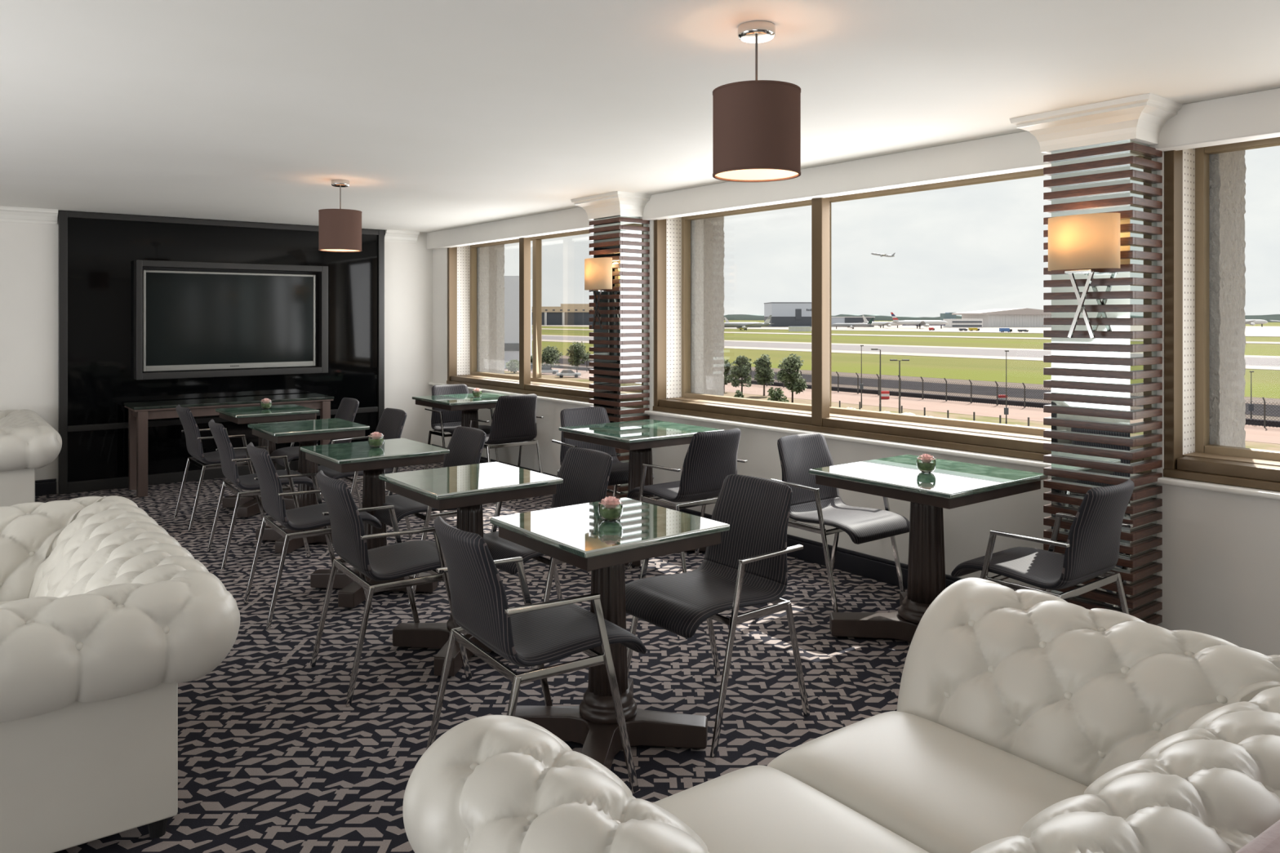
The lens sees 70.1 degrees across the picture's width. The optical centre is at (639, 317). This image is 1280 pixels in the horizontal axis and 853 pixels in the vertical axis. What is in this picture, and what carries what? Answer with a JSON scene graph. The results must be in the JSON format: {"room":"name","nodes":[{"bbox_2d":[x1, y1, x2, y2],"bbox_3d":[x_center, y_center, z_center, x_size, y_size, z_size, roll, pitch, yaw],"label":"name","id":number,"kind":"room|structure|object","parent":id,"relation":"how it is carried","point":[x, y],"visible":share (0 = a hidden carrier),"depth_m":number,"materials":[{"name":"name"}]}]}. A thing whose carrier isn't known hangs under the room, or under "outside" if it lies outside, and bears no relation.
{"room":"airport lounge","nodes":[
{"label":"airport lounge","id":0,"kind":"room"},
{"bbox_2d":[0,210,432,493],"bbox_3d":[-5.759,0.285,6.789,9.620,2.310,0.200,0,0,-38],"label":"wall","id":1,"kind":"structure","parent":0,"point":[28,251],"depth_m":7.42,"materials":[{"name":"paint"}]},
{"bbox_2d":[0,205,57,224],"bbox_3d":[-7.021,-0.812,5.630,5.806,0.115,0.085,0,0,-38],"label":"trim","id":2,"kind":"structure","parent":1,"relation":"attached to","point":[7,214],"depth_m":7.29,"materials":[{"name":"white paint"}]},
{"bbox_2d":[57,210,384,494],"bbox_3d":[-3.645,0.287,8.266,2.747,2.305,0.053,0,0,-38],"label":"wall panel","id":3,"kind":"object","parent":1,"relation":"attached to","point":[97,252],"visible":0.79,"depth_m":7.86,"materials":[{"name":"black"}]},
{"bbox_2d":[133,259,328,380],"bbox_3d":[-3.625,0.023,8.193,1.609,1.010,0.135,0,0,-38],"label":"television","id":4,"kind":"object","parent":3,"relation":"attached to","point":[192,319],"visible":1,"depth_m":8.15,"materials":[{"name":"grey"}]},
{"bbox_2d":[35,444,431,496],"bbox_3d":[-5.747,1.377,6.657,9.078,0.125,0.022,0,0,-38],"label":"baseboard","id":5,"kind":"structure","parent":1,"relation":"attached to","point":[46,486],"depth_m":7.38,"materials":[{"name":"black paint"}]},
{"bbox_2d":[384,229,419,243],"bbox_3d":[-2.404,-0.812,9.211,0.348,0.115,0.085,0,0,-38],"label":"trim","id":6,"kind":"structure","parent":1,"relation":"attached to","point":[391,236],"depth_m":9.21,"materials":[{"name":"white paint"}]},
{"bbox_2d":[35,462,911,852],"bbox_3d":[-1.164,1.540,0.865,9.620,0.200,15.194,0,0,-38],"label":"floor","id":7,"kind":"structure","parent":0,"point":[273,757],"depth_m":3.52,"materials":[{"name":"carpet"}]},
{"bbox_2d":[0,408,62,506],"bbox_3d":[-4.715,1.079,6.347,1.066,0.721,1.643,0,0,-38],"label":"sofa","id":8,"kind":"object","parent":7,"relation":"on","point":[28,442],"visible":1,"depth_m":5.97,"materials":[{"name":"beige leather"}]},
{"bbox_2d":[0,495,239,852],"bbox_3d":[-2.015,1.079,2.866,1.067,0.722,1.743,0,0,-38],"label":"sofa","id":9,"kind":"object","parent":7,"relation":"on","point":[104,612],"visible":1,"depth_m":2.42,"materials":[{"name":"beige leather"}]},
{"bbox_2d":[0,600,16,604],"bbox_3d":[-2.293,1.062,2.942,0.660,0.154,0.458,0,0,-38],"label":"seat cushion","id":10,"kind":"object","parent":9,"relation":"on","point":[2,602],"depth_m":3.21,"materials":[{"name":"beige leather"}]},
{"bbox_2d":[173,404,271,530],"bbox_3d":[-2.976,1.030,6.500,0.583,0.824,0.525,0,0,-38],"label":"armchair","id":11,"kind":"object","parent":7,"relation":"on","point":[193,442],"visible":0.67,"depth_m":6.31,"materials":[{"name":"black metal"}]},
{"bbox_2d":[124,393,333,497],"bbox_3d":[-3.546,1.079,7.949,1.600,0.722,0.500,0,0,-38],"label":"console table","id":12,"kind":"object","parent":7,"relation":"on","point":[139,413],"visible":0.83,"depth_m":7.61,"materials":[{"name":"brown wood"}]},
{"bbox_2d":[206,419,319,569],"bbox_3d":[-2.302,1.030,5.554,0.583,0.824,0.525,0,0,-34],"label":"armchair","id":13,"kind":"object","parent":7,"relation":"on","point":[228,460],"visible":0.82,"depth_m":5.39,"materials":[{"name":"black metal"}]},
{"bbox_2d":[215,404,319,519],"bbox_3d":[-2.791,1.065,6.828,0.585,0.750,0.585,0,0,-38],"label":"pedestal table","id":14,"kind":"object","parent":7,"relation":"on","point":[248,506],"visible":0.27,"depth_m":6.71,"materials":[{"name":"green glass"}]},
{"bbox_2d":[259,398,271,408],"bbox_3d":[-2.805,0.649,6.848,0.085,0.080,0.085,0,0,-17],"label":"flower bowl","id":15,"kind":"object","parent":14,"relation":"on","point":[265,405],"visible":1,"depth_m":6.83,"materials":[{"name":"clear glass"}]},
{"bbox_2d":[248,417,369,555],"bbox_3d":[-2.121,1.065,5.834,0.585,0.750,0.585,0,0,-38],"label":"pedestal table","id":16,"kind":"object","parent":7,"relation":"on","point":[306,433],"visible":0.47,"depth_m":5.76,"materials":[{"name":"green glass"}]},
{"bbox_2d":[243,442,382,630],"bbox_3d":[-1.636,1.030,4.542,0.583,0.824,0.525,0,0,-35],"label":"armchair","id":17,"kind":"object","parent":7,"relation":"on","point":[310,517],"visible":0.77,"depth_m":4.36,"materials":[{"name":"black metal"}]},
{"bbox_2d":[270,397,362,508],"bbox_3d":[-2.393,1.030,6.757,0.583,0.824,0.525,0,0,-36],"label":"armchair","id":18,"kind":"object","parent":7,"relation":"on","point":[347,410],"visible":0.34,"depth_m":6.76,"materials":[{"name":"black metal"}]},
{"bbox_2d":[315,408,413,539],"bbox_3d":[-1.833,1.030,5.947,0.583,0.824,0.525,0,0,-38],"label":"armchair","id":19,"kind":"object","parent":7,"relation":"on","point":[392,421],"visible":0.3,"depth_m":5.98,"materials":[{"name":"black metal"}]},
{"bbox_2d":[300,438,449,609],"bbox_3d":[-1.401,1.065,4.808,0.585,0.750,0.585,0,0,-38],"label":"pedestal table","id":20,"kind":"object","parent":7,"relation":"on","point":[356,456],"visible":0.52,"depth_m":4.73,"materials":[{"name":"green glass"}]},
{"bbox_2d":[368,431,384,447],"bbox_3d":[-1.400,0.649,4.843,0.085,0.080,0.085,0,0,18],"label":"flower bowl","id":21,"kind":"object","parent":20,"relation":"on","point":[375,442],"visible":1,"depth_m":4.83,"materials":[{"name":"clear glass"}]},
{"bbox_2d":[310,470,471,706],"bbox_3d":[-1.003,1.030,3.719,0.583,0.824,0.525,0,0,-35],"label":"armchair","id":22,"kind":"object","parent":7,"relation":"on","point":[400,559],"visible":0.89,"depth_m":3.56,"materials":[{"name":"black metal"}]},
{"bbox_2d":[373,426,486,604],"bbox_3d":[-1.136,1.030,4.904,0.583,0.824,0.525,0,0,-38],"label":"armchair","id":23,"kind":"object","parent":7,"relation":"on","point":[466,444],"visible":0.44,"depth_m":4.91,"materials":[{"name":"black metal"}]},
{"bbox_2d":[412,392,508,463],"bbox_3d":[-1.464,1.065,7.850,0.735,0.750,0.735,0,0,-38],"label":"pedestal table","id":24,"kind":"object","parent":7,"relation":"on","point":[469,405],"visible":0.38,"depth_m":7.71,"materials":[{"name":"green glass"}]},
{"bbox_2d":[472,387,482,397],"bbox_3d":[-1.401,0.649,7.849,0.085,0.080,0.085,0,0,5],"label":"flower bowl","id":25,"kind":"object","parent":24,"relation":"on","point":[477,393],"visible":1,"depth_m":7.83,"materials":[{"name":"clear glass"}]},
{"bbox_2d":[424,383,498,469],"bbox_3d":[-1.584,1.030,8.143,0.525,0.824,0.583,0,0,-39],"label":"armchair","id":26,"kind":"object","parent":7,"relation":"on","point":[442,421],"visible":0.53,"depth_m":8.21,"materials":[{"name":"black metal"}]},
{"bbox_2d":[378,462,563,678],"bbox_3d":[-0.737,1.065,3.952,0.585,0.750,0.585,0,0,-38],"label":"pedestal table","id":27,"kind":"object","parent":7,"relation":"on","point":[466,488],"visible":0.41,"depth_m":3.88,"materials":[{"name":"green glass"}]},
{"bbox_2d":[468,393,543,473],"bbox_3d":[-1.123,1.030,7.468,0.525,0.824,0.583,0,0,-38],"label":"armchair","id":28,"kind":"object","parent":7,"relation":"on","point":[513,422],"visible":0.84,"depth_m":7.28,"materials":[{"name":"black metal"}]},
{"bbox_2d":[426,515,646,792],"bbox_3d":[-0.336,1.030,2.863,0.583,0.824,0.525,0,0,-34],"label":"armchair","id":29,"kind":"object","parent":7,"relation":"on","point":[528,635],"visible":0.98,"depth_m":2.72,"materials":[{"name":"fabric"}]},
{"bbox_2d":[483,447,613,669],"bbox_3d":[-0.426,1.030,4.066,0.583,0.824,0.525,0,0,-39],"label":"armchair","id":30,"kind":"object","parent":7,"relation":"on","point":[584,473],"visible":0.36,"depth_m":4.15,"materials":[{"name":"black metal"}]},
{"bbox_2d":[551,406,653,497],"bbox_3d":[-0.250,1.030,6.012,0.525,0.824,0.583,0,0,-33],"label":"armchair","id":31,"kind":"object","parent":7,"relation":"on","point":[619,474],"visible":0.35,"depth_m":6.15,"materials":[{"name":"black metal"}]},
{"bbox_2d":[489,497,729,769],"bbox_3d":[-0.108,1.065,3.093,0.585,0.750,0.585,0,0,-38],"label":"pedestal table","id":32,"kind":"object","parent":7,"relation":"on","point":[576,535],"visible":0.84,"depth_m":3.03,"materials":[{"name":"green glass"}]},
{"bbox_2d":[598,496,622,521],"bbox_3d":[-0.099,0.649,3.095,0.085,0.080,0.085,0,0,-38],"label":"flower bowl","id":33,"kind":"object","parent":32,"relation":"on","point":[611,512],"visible":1,"depth_m":3.08,"materials":[{"name":"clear glass"}]},
{"bbox_2d":[570,191,651,498],"bbox_3d":[-0.181,0.285,6.640,0.387,2.310,0.585,0,0,-38],"label":"pillar","id":34,"kind":"structure","parent":7,"relation":"on","point":[620,349],"depth_m":6.53,"materials":[{"name":"brown wood"}]},
{"bbox_2d":[584,257,612,328],"bbox_3d":[-0.305,-0.166,6.534,0.120,0.507,0.292,0,0,-38],"label":"wall sconce","id":35,"kind":"object","parent":34,"relation":"attached to","point":[597,271],"visible":1,"depth_m":6.46,"materials":[{"name":"beige fabric"}]},
{"bbox_2d":[558,419,723,567],"bbox_3d":[0.004,1.065,5.656,0.735,0.750,0.735,0,0,-38],"label":"pedestal table","id":36,"kind":"object","parent":7,"relation":"on","point":[638,437],"visible":0.36,"depth_m":5.58,"materials":[{"name":"green glass"}]},
{"bbox_2d":[626,427,746,573],"bbox_3d":[0.273,1.030,5.195,0.525,0.824,0.583,0,0,-38],"label":"armchair","id":37,"kind":"object","parent":7,"relation":"on","point":[711,456],"visible":0.88,"depth_m":5.00,"materials":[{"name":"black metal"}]},
{"bbox_2d":[625,474,809,757],"bbox_3d":[0.254,1.030,3.325,0.583,0.824,0.525,0,0,-38],"label":"armchair","id":38,"kind":"object","parent":7,"relation":"on","point":[748,567],"visible":0.91,"depth_m":3.31,"materials":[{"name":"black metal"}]},
{"bbox_2d":[770,432,909,612],"bbox_3d":[0.993,1.030,4.579,0.525,0.824,0.583,0,0,-38],"label":"armchair","id":39,"kind":"object","parent":7,"relation":"on","point":[811,502],"visible":0.89,"depth_m":4.61,"materials":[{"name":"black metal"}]},
{"bbox_2d":[402,577,1279,852],"bbox_3d":[0.585,1.079,1.711,1.783,0.722,1.087,0,0,-36],"label":"sofa","id":40,"kind":"object","parent":7,"relation":"on","point":[1024,721],"visible":1,"depth_m":1.85,"materials":[{"name":"beige leather"}]},
{"bbox_2d":[653,764,928,852],"bbox_3d":[0.289,1.062,1.708,0.478,0.154,0.680,0,0,-36],"label":"seat cushion","id":41,"kind":"object","parent":40,"relation":"on","point":[770,808],"depth_m":1.81,"materials":[{"name":"beige leather"}]},
{"bbox_2d":[766,711,1087,852],"bbox_3d":[0.675,1.062,1.993,0.478,0.154,0.680,0,0,-36],"label":"seat cushion","id":42,"kind":"object","parent":40,"relation":"on","point":[947,781],"depth_m":1.99,"materials":[{"name":"beige leather"}]},
{"bbox_2d":[808,454,1048,642],"bbox_3d":[1.280,1.065,4.077,0.735,0.750,0.735,0,0,-38],"label":"pedestal table","id":43,"kind":"object","parent":7,"relation":"on","point":[952,484],"visible":0.77,"depth_m":4.01,"materials":[{"name":"green glass"}]},
{"bbox_2d":[916,453,936,472],"bbox_3d":[1.273,0.649,4.061,0.085,0.080,0.085,0,0,39],"label":"flower bowl","id":44,"kind":"object","parent":43,"relation":"on","point":[925,465],"visible":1,"depth_m":4.05,"materials":[{"name":"clear glass"}]},
{"bbox_2d":[951,479,1134,614],"bbox_3d":[1.602,1.030,3.596,0.525,0.824,0.583,0,0,-38],"label":"armchair","id":45,"kind":"object","parent":7,"relation":"on","point":[1092,545],"visible":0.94,"depth_m":3.44,"materials":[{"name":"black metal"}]},
{"bbox_2d":[1008,93,1182,625],"bbox_3d":[1.952,0.285,3.890,0.387,2.310,0.585,0,0,-38],"label":"pillar","id":46,"kind":"structure","parent":7,"relation":"on","point":[1104,397],"depth_m":3.79,"materials":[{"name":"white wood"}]},
{"bbox_2d":[1048,212,1119,337],"bbox_3d":[1.829,-0.166,3.783,0.120,0.507,0.292,0,0,-38],"label":"wall sconce","id":47,"kind":"object","parent":46,"relation":"attached to","point":[1082,241],"visible":1,"depth_m":3.73,"materials":[{"name":"beige fabric"}]},
{"bbox_2d":[1235,819,1279,852],"bbox_3d":[1.189,1.053,1.087,0.720,0.776,0.616,0,0,-35],"label":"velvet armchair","id":48,"kind":"object","parent":7,"relation":"on","point":[1268,842],"visible":1,"depth_m":1.16,"materials":[{"name":"pink fabric"}]},
{"bbox_2d":[476,244,504,373],"bbox_3d":[-1.746,0.240,9.699,0.300,3.610,0.731,0,0,-38],"label":"window reveal","id":49,"kind":"object","parent":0,"point":[490,260],"visible":0.16,"depth_m":9.40,"materials":[{"name":"concrete"}]},
{"bbox_2d":[0,0,1279,232],"bbox_3d":[-1.153,-0.995,0.874,9.650,0.250,15.194,0,0,-38],"label":"ceiling","id":50,"kind":"structure","parent":0,"point":[437,115],"depth_m":3.38,"materials":[{"name":"paint"}]},
{"bbox_2d":[318,179,361,252],"bbox_3d":[-1.907,-0.646,5.810,0.262,0.447,0.262,0,0,-38],"label":"pendant lamp","id":51,"kind":"object","parent":50,"relation":"hanging from","point":[340,230],"visible":1,"depth_m":5.71,"materials":[{"name":"brown fabric"}]},
{"bbox_2d":[712,20,800,182],"bbox_3d":[0.348,-0.646,2.729,0.262,0.447,0.262,0,0,-38],"label":"pendant lamp","id":52,"kind":"object","parent":50,"relation":"hanging from","point":[757,123],"visible":1,"depth_m":2.62,"materials":[{"name":"brown fabric"}]},
{"bbox_2d":[690,216,724,395],"bbox_3d":[0.331,0.240,7.021,0.302,3.611,0.622,0,0,-38],"label":"window reveal","id":53,"kind":"object","parent":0,"point":[707,235],"visible":0.16,"depth_m":6.77,"materials":[{"name":"concrete"}]},
{"bbox_2d":[432,151,1279,655],"bbox_3d":[2.510,0.285,3.715,0.320,2.310,14.794,0,0,-38],"label":"wall","id":54,"kind":"structure","parent":0,"point":[1220,559],"depth_m":4.29,"materials":[{"name":"paint"}]},
{"bbox_2d":[446,229,593,402],"bbox_3d":[-0.935,-0.038,8.149,0.308,1.423,2.925,0,0,-38],"label":"window","id":55,"kind":"structure","parent":54,"relation":"in","point":[461,260],"depth_m":8.55,"materials":[{"name":"beige wood"}]},
{"bbox_2d":[431,444,962,588],"bbox_3d":[2.375,1.377,3.610,0.022,0.125,14.794,0,0,-38],"label":"baseboard","id":56,"kind":"structure","parent":54,"relation":"attached to","point":[882,570],"depth_m":5.14,"materials":[{"name":"black paint"}]},
{"bbox_2d":[653,168,1051,461],"bbox_3d":[1.153,-0.038,5.457,0.308,1.423,3.070,0,0,-38],"label":"window","id":57,"kind":"structure","parent":54,"relation":"in","point":[672,236],"depth_m":5.43,"materials":[{"name":"beige wood"}]},
{"bbox_2d":[426,87,1279,249],"bbox_3d":[2.372,-0.785,3.608,0.110,0.170,14.794,0,0,-38],"label":"trim","id":58,"kind":"structure","parent":54,"relation":"attached to","point":[1251,116],"depth_m":4.82,"materials":[{"name":"paint"}]},
{"bbox_2d":[428,382,1279,500],"bbox_3d":[2.383,0.686,3.617,0.100,0.024,14.794,0,0,-38],"label":"window sill","id":59,"kind":"structure","parent":54,"relation":"attached to","point":[1260,493],"depth_m":4.73,"materials":[{"name":"white paint"}]},
{"bbox_2d":[1163,137,1279,491],"bbox_3d":[3.274,-0.038,2.723,0.308,1.423,3.090,0,0,-38],"label":"window","id":60,"kind":"structure","parent":54,"relation":"in","point":[1188,455],"depth_m":3.86,"materials":[{"name":"brown wood"}]},
{"bbox_2d":[1208,150,1246,448],"bbox_3d":[2.455,0.240,4.284,0.302,3.610,0.591,0,0,-38],"label":"window reveal","id":61,"kind":"object","parent":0,"point":[1227,171],"visible":0.12,"depth_m":4.02,"materials":[{"name":"concrete"}]},
{"label":"outside","id":62,"kind":"structure","parent":0,"visible":0},
{"bbox_2d":[541,320,1279,399],"bbox_3d":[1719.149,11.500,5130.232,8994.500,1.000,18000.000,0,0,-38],"label":"ground","id":63,"kind":"structure","parent":62,"point":[1264,383],"depth_m":250.97,"materials":[{"name":"green plant"}]},
{"bbox_2d":[541,303,593,324],"bbox_3d":[-108.032,-3.412,1254.850,105.486,28.824,70.300,0,0,0],"label":"hangar","id":64,"kind":"structure","parent":63,"relation":"on","point":[567,313],"depth_m":1222.14,"materials":[{"name":"grey stone"}]},
{"bbox_2d":[724,315,774,330],"bbox_3d":[85.521,4.465,745.046,46.460,12.471,42.320,0,0,-11],"label":"airliner","id":65,"kind":"object","parent":63,"relation":"on","point":[738,325],"visible":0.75,"depth_m":743.44,"materials":[{"name":"grey paint"}]},
{"bbox_2d":[764,302,811,326],"bbox_3d":[172.332,-2.652,1029.750,57.053,27.304,60.500,0,0,0],"label":"hangar","id":66,"kind":"structure","parent":63,"relation":"on","point":[783,313],"depth_m":999.92,"materials":[{"name":"grey metal"}]},
{"bbox_2d":[788,326,811,331],"bbox_3d":[124.226,9.134,709.000,16.995,3.733,8.600,0,0,0],"label":"cabin","id":67,"kind":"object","parent":63,"relation":"on","point":[790,328],"visible":0.86,"depth_m":705.08,"materials":[{"name":"grey"}]},
{"bbox_2d":[831,316,875,326],"bbox_3d":[230.173,5.249,1014.500,54.475,11.502,31.000,0,0,0],"label":"shed","id":68,"kind":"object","parent":63,"relation":"on","point":[833,319],"visible":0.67,"depth_m":999.43,"materials":[{"name":"grey metal"}]},
{"bbox_2d":[940,312,955,320],"bbox_3d":[747.764,-0.092,2214.750,28.861,22.183,30.500,0,0,0],"label":"office block","id":69,"kind":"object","parent":63,"relation":"on","point":[947,315],"visible":0.75,"depth_m":2200.08,"materials":[{"name":"blue glass"}]},
{"bbox_2d":[942,319,982,327],"bbox_3d":[331.500,6.465,937.350,31.992,9.070,25.300,0,0,0],"label":"pier building","id":70,"kind":"structure","parent":63,"relation":"on","point":[951,322],"depth_m":925.00,"materials":[{"name":"grey stone"}]},
{"bbox_2d":[951,307,1051,327],"bbox_3d":[405.295,0.777,1000.000,97.302,20.445,88.000,0,0,0],"label":"hangar","id":71,"kind":"structure","parent":63,"relation":"on","point":[995,317],"depth_m":959.97,"materials":[{"name":"grey metal"}]},
{"bbox_2d":[724,314,1279,322],"bbox_3d":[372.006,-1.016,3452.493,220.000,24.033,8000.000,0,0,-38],"label":"woodland","id":72,"kind":"object","parent":63,"relation":"on","point":[730,317],"visible":0.08,"depth_m":2779.80,"materials":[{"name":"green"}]},
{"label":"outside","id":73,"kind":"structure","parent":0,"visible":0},
{"bbox_2d":[541,334,1279,357],"bbox_3d":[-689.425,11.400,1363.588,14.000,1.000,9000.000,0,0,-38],"label":"runway shoulder surface","id":74,"kind":"structure","parent":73,"point":[1253,356],"depth_m":338.55,"materials":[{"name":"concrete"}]},
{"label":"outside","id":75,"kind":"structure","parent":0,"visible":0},
{"bbox_2d":[504,367,1279,444],"bbox_3d":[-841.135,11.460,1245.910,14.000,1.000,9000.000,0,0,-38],"label":"road","id":76,"kind":"structure","parent":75,"point":[1268,434],"depth_m":113.45,"materials":[{"name":"grey asphalt"}]},
{"bbox_2d":[503,275,532,368],"bbox_3d":[-30.407,1.081,204.925,9.884,19.837,20.150,0,0,0],"label":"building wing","id":77,"kind":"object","parent":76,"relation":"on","point":[511,327],"visible":0.32,"depth_m":194.98,"materials":[{"name":"grey"}]},
{"bbox_2d":[541,366,558,374],"bbox_3d":[-17.914,10.286,175.686,4.400,1.412,1.800,0,0,-9],"label":"parked car","id":78,"kind":"object","parent":76,"relation":"on","point":[544,369],"visible":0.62,"depth_m":174.99,"materials":[{"name":"silver metal"}]},
{"bbox_2d":[541,345,562,368],"bbox_3d":[-18.488,8.394,190.405,5.213,5.225,5.793,0,0,-38],"label":"tree","id":79,"kind":"object","parent":76,"relation":"on","point":[549,354],"visible":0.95,"depth_m":189.49,"materials":[{"name":"green plant"}]},
{"bbox_2d":[565,341,590,372],"bbox_3d":[-11.957,7.795,175.795,5.307,6.420,5.123,0,0,-38],"label":"tree","id":80,"kind":"object","parent":76,"relation":"on","point":[575,351],"visible":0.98,"depth_m":175.08,"materials":[{"name":"green plant"}]},
{"bbox_2d":[577,360,1279,427],"bbox_3d":[25.482,9.457,137.464,0.545,3.085,126.120,0,0,-38],"label":"fence","id":81,"kind":"object","parent":76,"relation":"on","point":[585,363],"visible":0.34,"depth_m":118.70,"materials":[{"name":"grey metal"}]},
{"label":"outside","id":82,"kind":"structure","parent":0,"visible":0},
{"bbox_2d":[541,328,1279,344],"bbox_3d":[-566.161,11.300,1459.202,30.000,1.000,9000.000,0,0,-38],"label":"taxiway surface","id":83,"kind":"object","parent":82,"point":[946,336],"depth_m":524.99,"materials":[{"name":"grey asphalt"}]},
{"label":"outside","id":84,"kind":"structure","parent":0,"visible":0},
{"bbox_2d":[504,371,1279,451],"bbox_3d":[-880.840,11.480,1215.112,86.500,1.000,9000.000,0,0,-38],"label":"ground","id":85,"kind":"structure","parent":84,"point":[1254,445],"depth_m":104.04,"materials":[{"name":"green plant"}]},
{"bbox_2d":[505,359,519,373],"bbox_3d":[-24.748,9.611,179.027,4.309,2.802,4.068,0,0,-38],"label":"tree","id":86,"kind":"object","parent":85,"relation":"on","point":[513,365],"visible":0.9,"depth_m":178.10,"materials":[{"name":"green plant"}]},
{"bbox_2d":[556,369,581,377],"bbox_3d":[-12.982,10.286,166.189,4.400,1.412,1.800,0,0,-6],"label":"parked car","id":87,"kind":"object","parent":85,"relation":"on","point":[564,372],"visible":1,"depth_m":165.44,"materials":[{"name":"silver metal"}]},
{"bbox_2d":[724,359,733,392],"bbox_3d":[12.019,8.545,132.932,3.501,4.922,3.696,0,0,-38],"label":"tree","id":88,"kind":"object","parent":85,"relation":"on","point":[726,365],"visible":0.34,"depth_m":132.32,"materials":[{"name":"green plant"}]},
{"bbox_2d":[729,355,751,395],"bbox_3d":[13.458,7.980,122.871,3.508,6.048,3.335,0,0,-38],"label":"tree","id":89,"kind":"object","parent":85,"relation":"on","point":[742,368],"visible":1,"depth_m":122.34,"materials":[{"name":"green plant"}]},
{"bbox_2d":[751,354,775,395],"bbox_3d":[17.381,8.051,127.079,3.555,5.908,3.705,0,0,-38],"label":"tree","id":90,"kind":"object","parent":85,"relation":"on","point":[764,375],"visible":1,"depth_m":126.51,"materials":[{"name":"green plant"}]},
{"bbox_2d":[767,386,789,402],"bbox_3d":[16.306,9.685,109.203,2.485,2.697,3.454,0,0,-38],"label":"shrub","id":91,"kind":"object","parent":85,"relation":"on","point":[776,394],"visible":0.69,"depth_m":108.82,"materials":[{"name":"green plant"}]},
{"bbox_2d":[776,353,807,402],"bbox_3d":[19.050,7.779,114.682,4.226,6.451,3.660,0,0,-38],"label":"tree","id":92,"kind":"object","parent":85,"relation":"on","point":[796,384],"visible":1,"depth_m":113.79,"materials":[{"name":"green plant"}]},
{"bbox_2d":[859,345,863,408],"bbox_3d":[26.843,7.195,110.461,0.430,7.609,0.280,0,0,0],"label":"mast","id":93,"kind":"object","parent":85,"relation":"on","point":[861,385],"visible":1,"depth_m":110.39,"materials":[{"name":"grey metal"}]},
{"bbox_2d":[871,348,881,411],"bbox_3d":[27.600,7.337,106.630,1.155,7.325,0.320,0,0,0],"label":"street lamp","id":94,"kind":"object","parent":85,"relation":"on","point":[871,348],"visible":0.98,"depth_m":106.56,"materials":[{"name":"grey metal"}]},
{"bbox_2d":[889,359,909,413],"bbox_3d":[28.672,7.834,100.803,2.100,6.331,0.320,0,0,0],"label":"street lamp","id":95,"kind":"object","parent":85,"relation":"on","point":[890,359],"visible":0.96,"depth_m":100.74,"materials":[{"name":"grey metal"}]},
{"bbox_2d":[1004,350,1008,424],"bbox_3d":[37.614,7.209,93.640,0.430,7.582,0.280,0,0,0],"label":"mast","id":96,"kind":"object","parent":85,"relation":"on","point":[1006,409],"visible":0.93,"depth_m":93.60,"materials":[{"name":"grey metal"}]},
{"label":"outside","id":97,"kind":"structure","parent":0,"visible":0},
{"bbox_2d":[541,324,1279,337],"bbox_3d":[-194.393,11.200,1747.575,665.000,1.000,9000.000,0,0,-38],"label":"apron surface","id":98,"kind":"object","parent":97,"point":[1251,331],"depth_m":797.59,"materials":[{"name":"concrete"}]},
{"bbox_2d":[831,317,873,328],"bbox_3d":[193.213,5.549,830.000,38.380,10.302,34.960,0,0,0],"label":"airliner","id":99,"kind":"object","parent":98,"relation":"on","point":[847,325],"visible":1,"depth_m":828.76,"materials":[{"name":"grey paint"}]},
{"bbox_2d":[862,315,899,328],"bbox_3d":[239.140,4.465,899.921,46.460,12.471,42.320,0,0,-20],"label":"airliner","id":100,"kind":"object","parent":98,"relation":"on","point":[880,324],"visible":0.72,"depth_m":896.76,"materials":[{"name":"grey paint"}]},
{"bbox_2d":[890,312,947,328],"bbox_3d":[263.312,3.109,859.966,56.560,15.182,51.520,0,0,-7],"label":"airliner","id":101,"kind":"object","parent":98,"relation":"on","point":[919,323],"visible":0.99,"depth_m":857.58,"materials":[{"name":"grey paint"}]},
{"bbox_2d":[1244,320,1267,326],"bbox_3d":[667.624,2.838,1009.971,58.580,15.724,53.360,0,0,-6],"label":"airliner","id":102,"kind":"object","parent":98,"relation":"on","point":[1252,322],"visible":0.5,"depth_m":1008.99,"materials":[{"name":"grey paint"}]},
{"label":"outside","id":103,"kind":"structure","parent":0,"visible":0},
{"bbox_2d":[542,355,1279,426],"bbox_3d":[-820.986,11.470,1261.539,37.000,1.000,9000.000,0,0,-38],"label":"ground","id":104,"kind":"structure","parent":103,"point":[808,372],"depth_m":147.76,"materials":[{"name":"green plant"}]},
{"bbox_2d":[541,364,1279,426],"bbox_3d":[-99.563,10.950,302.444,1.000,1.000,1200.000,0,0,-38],"label":"kerb","id":105,"kind":"object","parent":104,"relation":"on","point":[1018,402],"depth_m":120.62,"materials":[{"name":"concrete"}]},
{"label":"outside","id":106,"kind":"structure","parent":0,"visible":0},
{"bbox_2d":[551,358,1279,417],"bbox_3d":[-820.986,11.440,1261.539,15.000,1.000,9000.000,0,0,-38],"label":"road","id":107,"kind":"structure","parent":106,"point":[562,361],"depth_m":140.58,"materials":[{"name":"grey asphalt"}]},
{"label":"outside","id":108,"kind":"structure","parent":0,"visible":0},
{"bbox_2d":[541,335,1279,366],"bbox_3d":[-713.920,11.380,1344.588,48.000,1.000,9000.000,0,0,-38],"label":"runway","id":109,"kind":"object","parent":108,"point":[1275,362],"depth_m":304.07,"materials":[{"name":"grey asphalt"}]},
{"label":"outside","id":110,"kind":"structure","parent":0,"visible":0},
{"bbox_2d":[541,339,1279,370],"bbox_3d":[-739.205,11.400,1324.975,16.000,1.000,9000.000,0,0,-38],"label":"runway shoulder surface","id":111,"kind":"structure","parent":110,"point":[1247,366],"depth_m":264.95,"materials":[{"name":"plant"}]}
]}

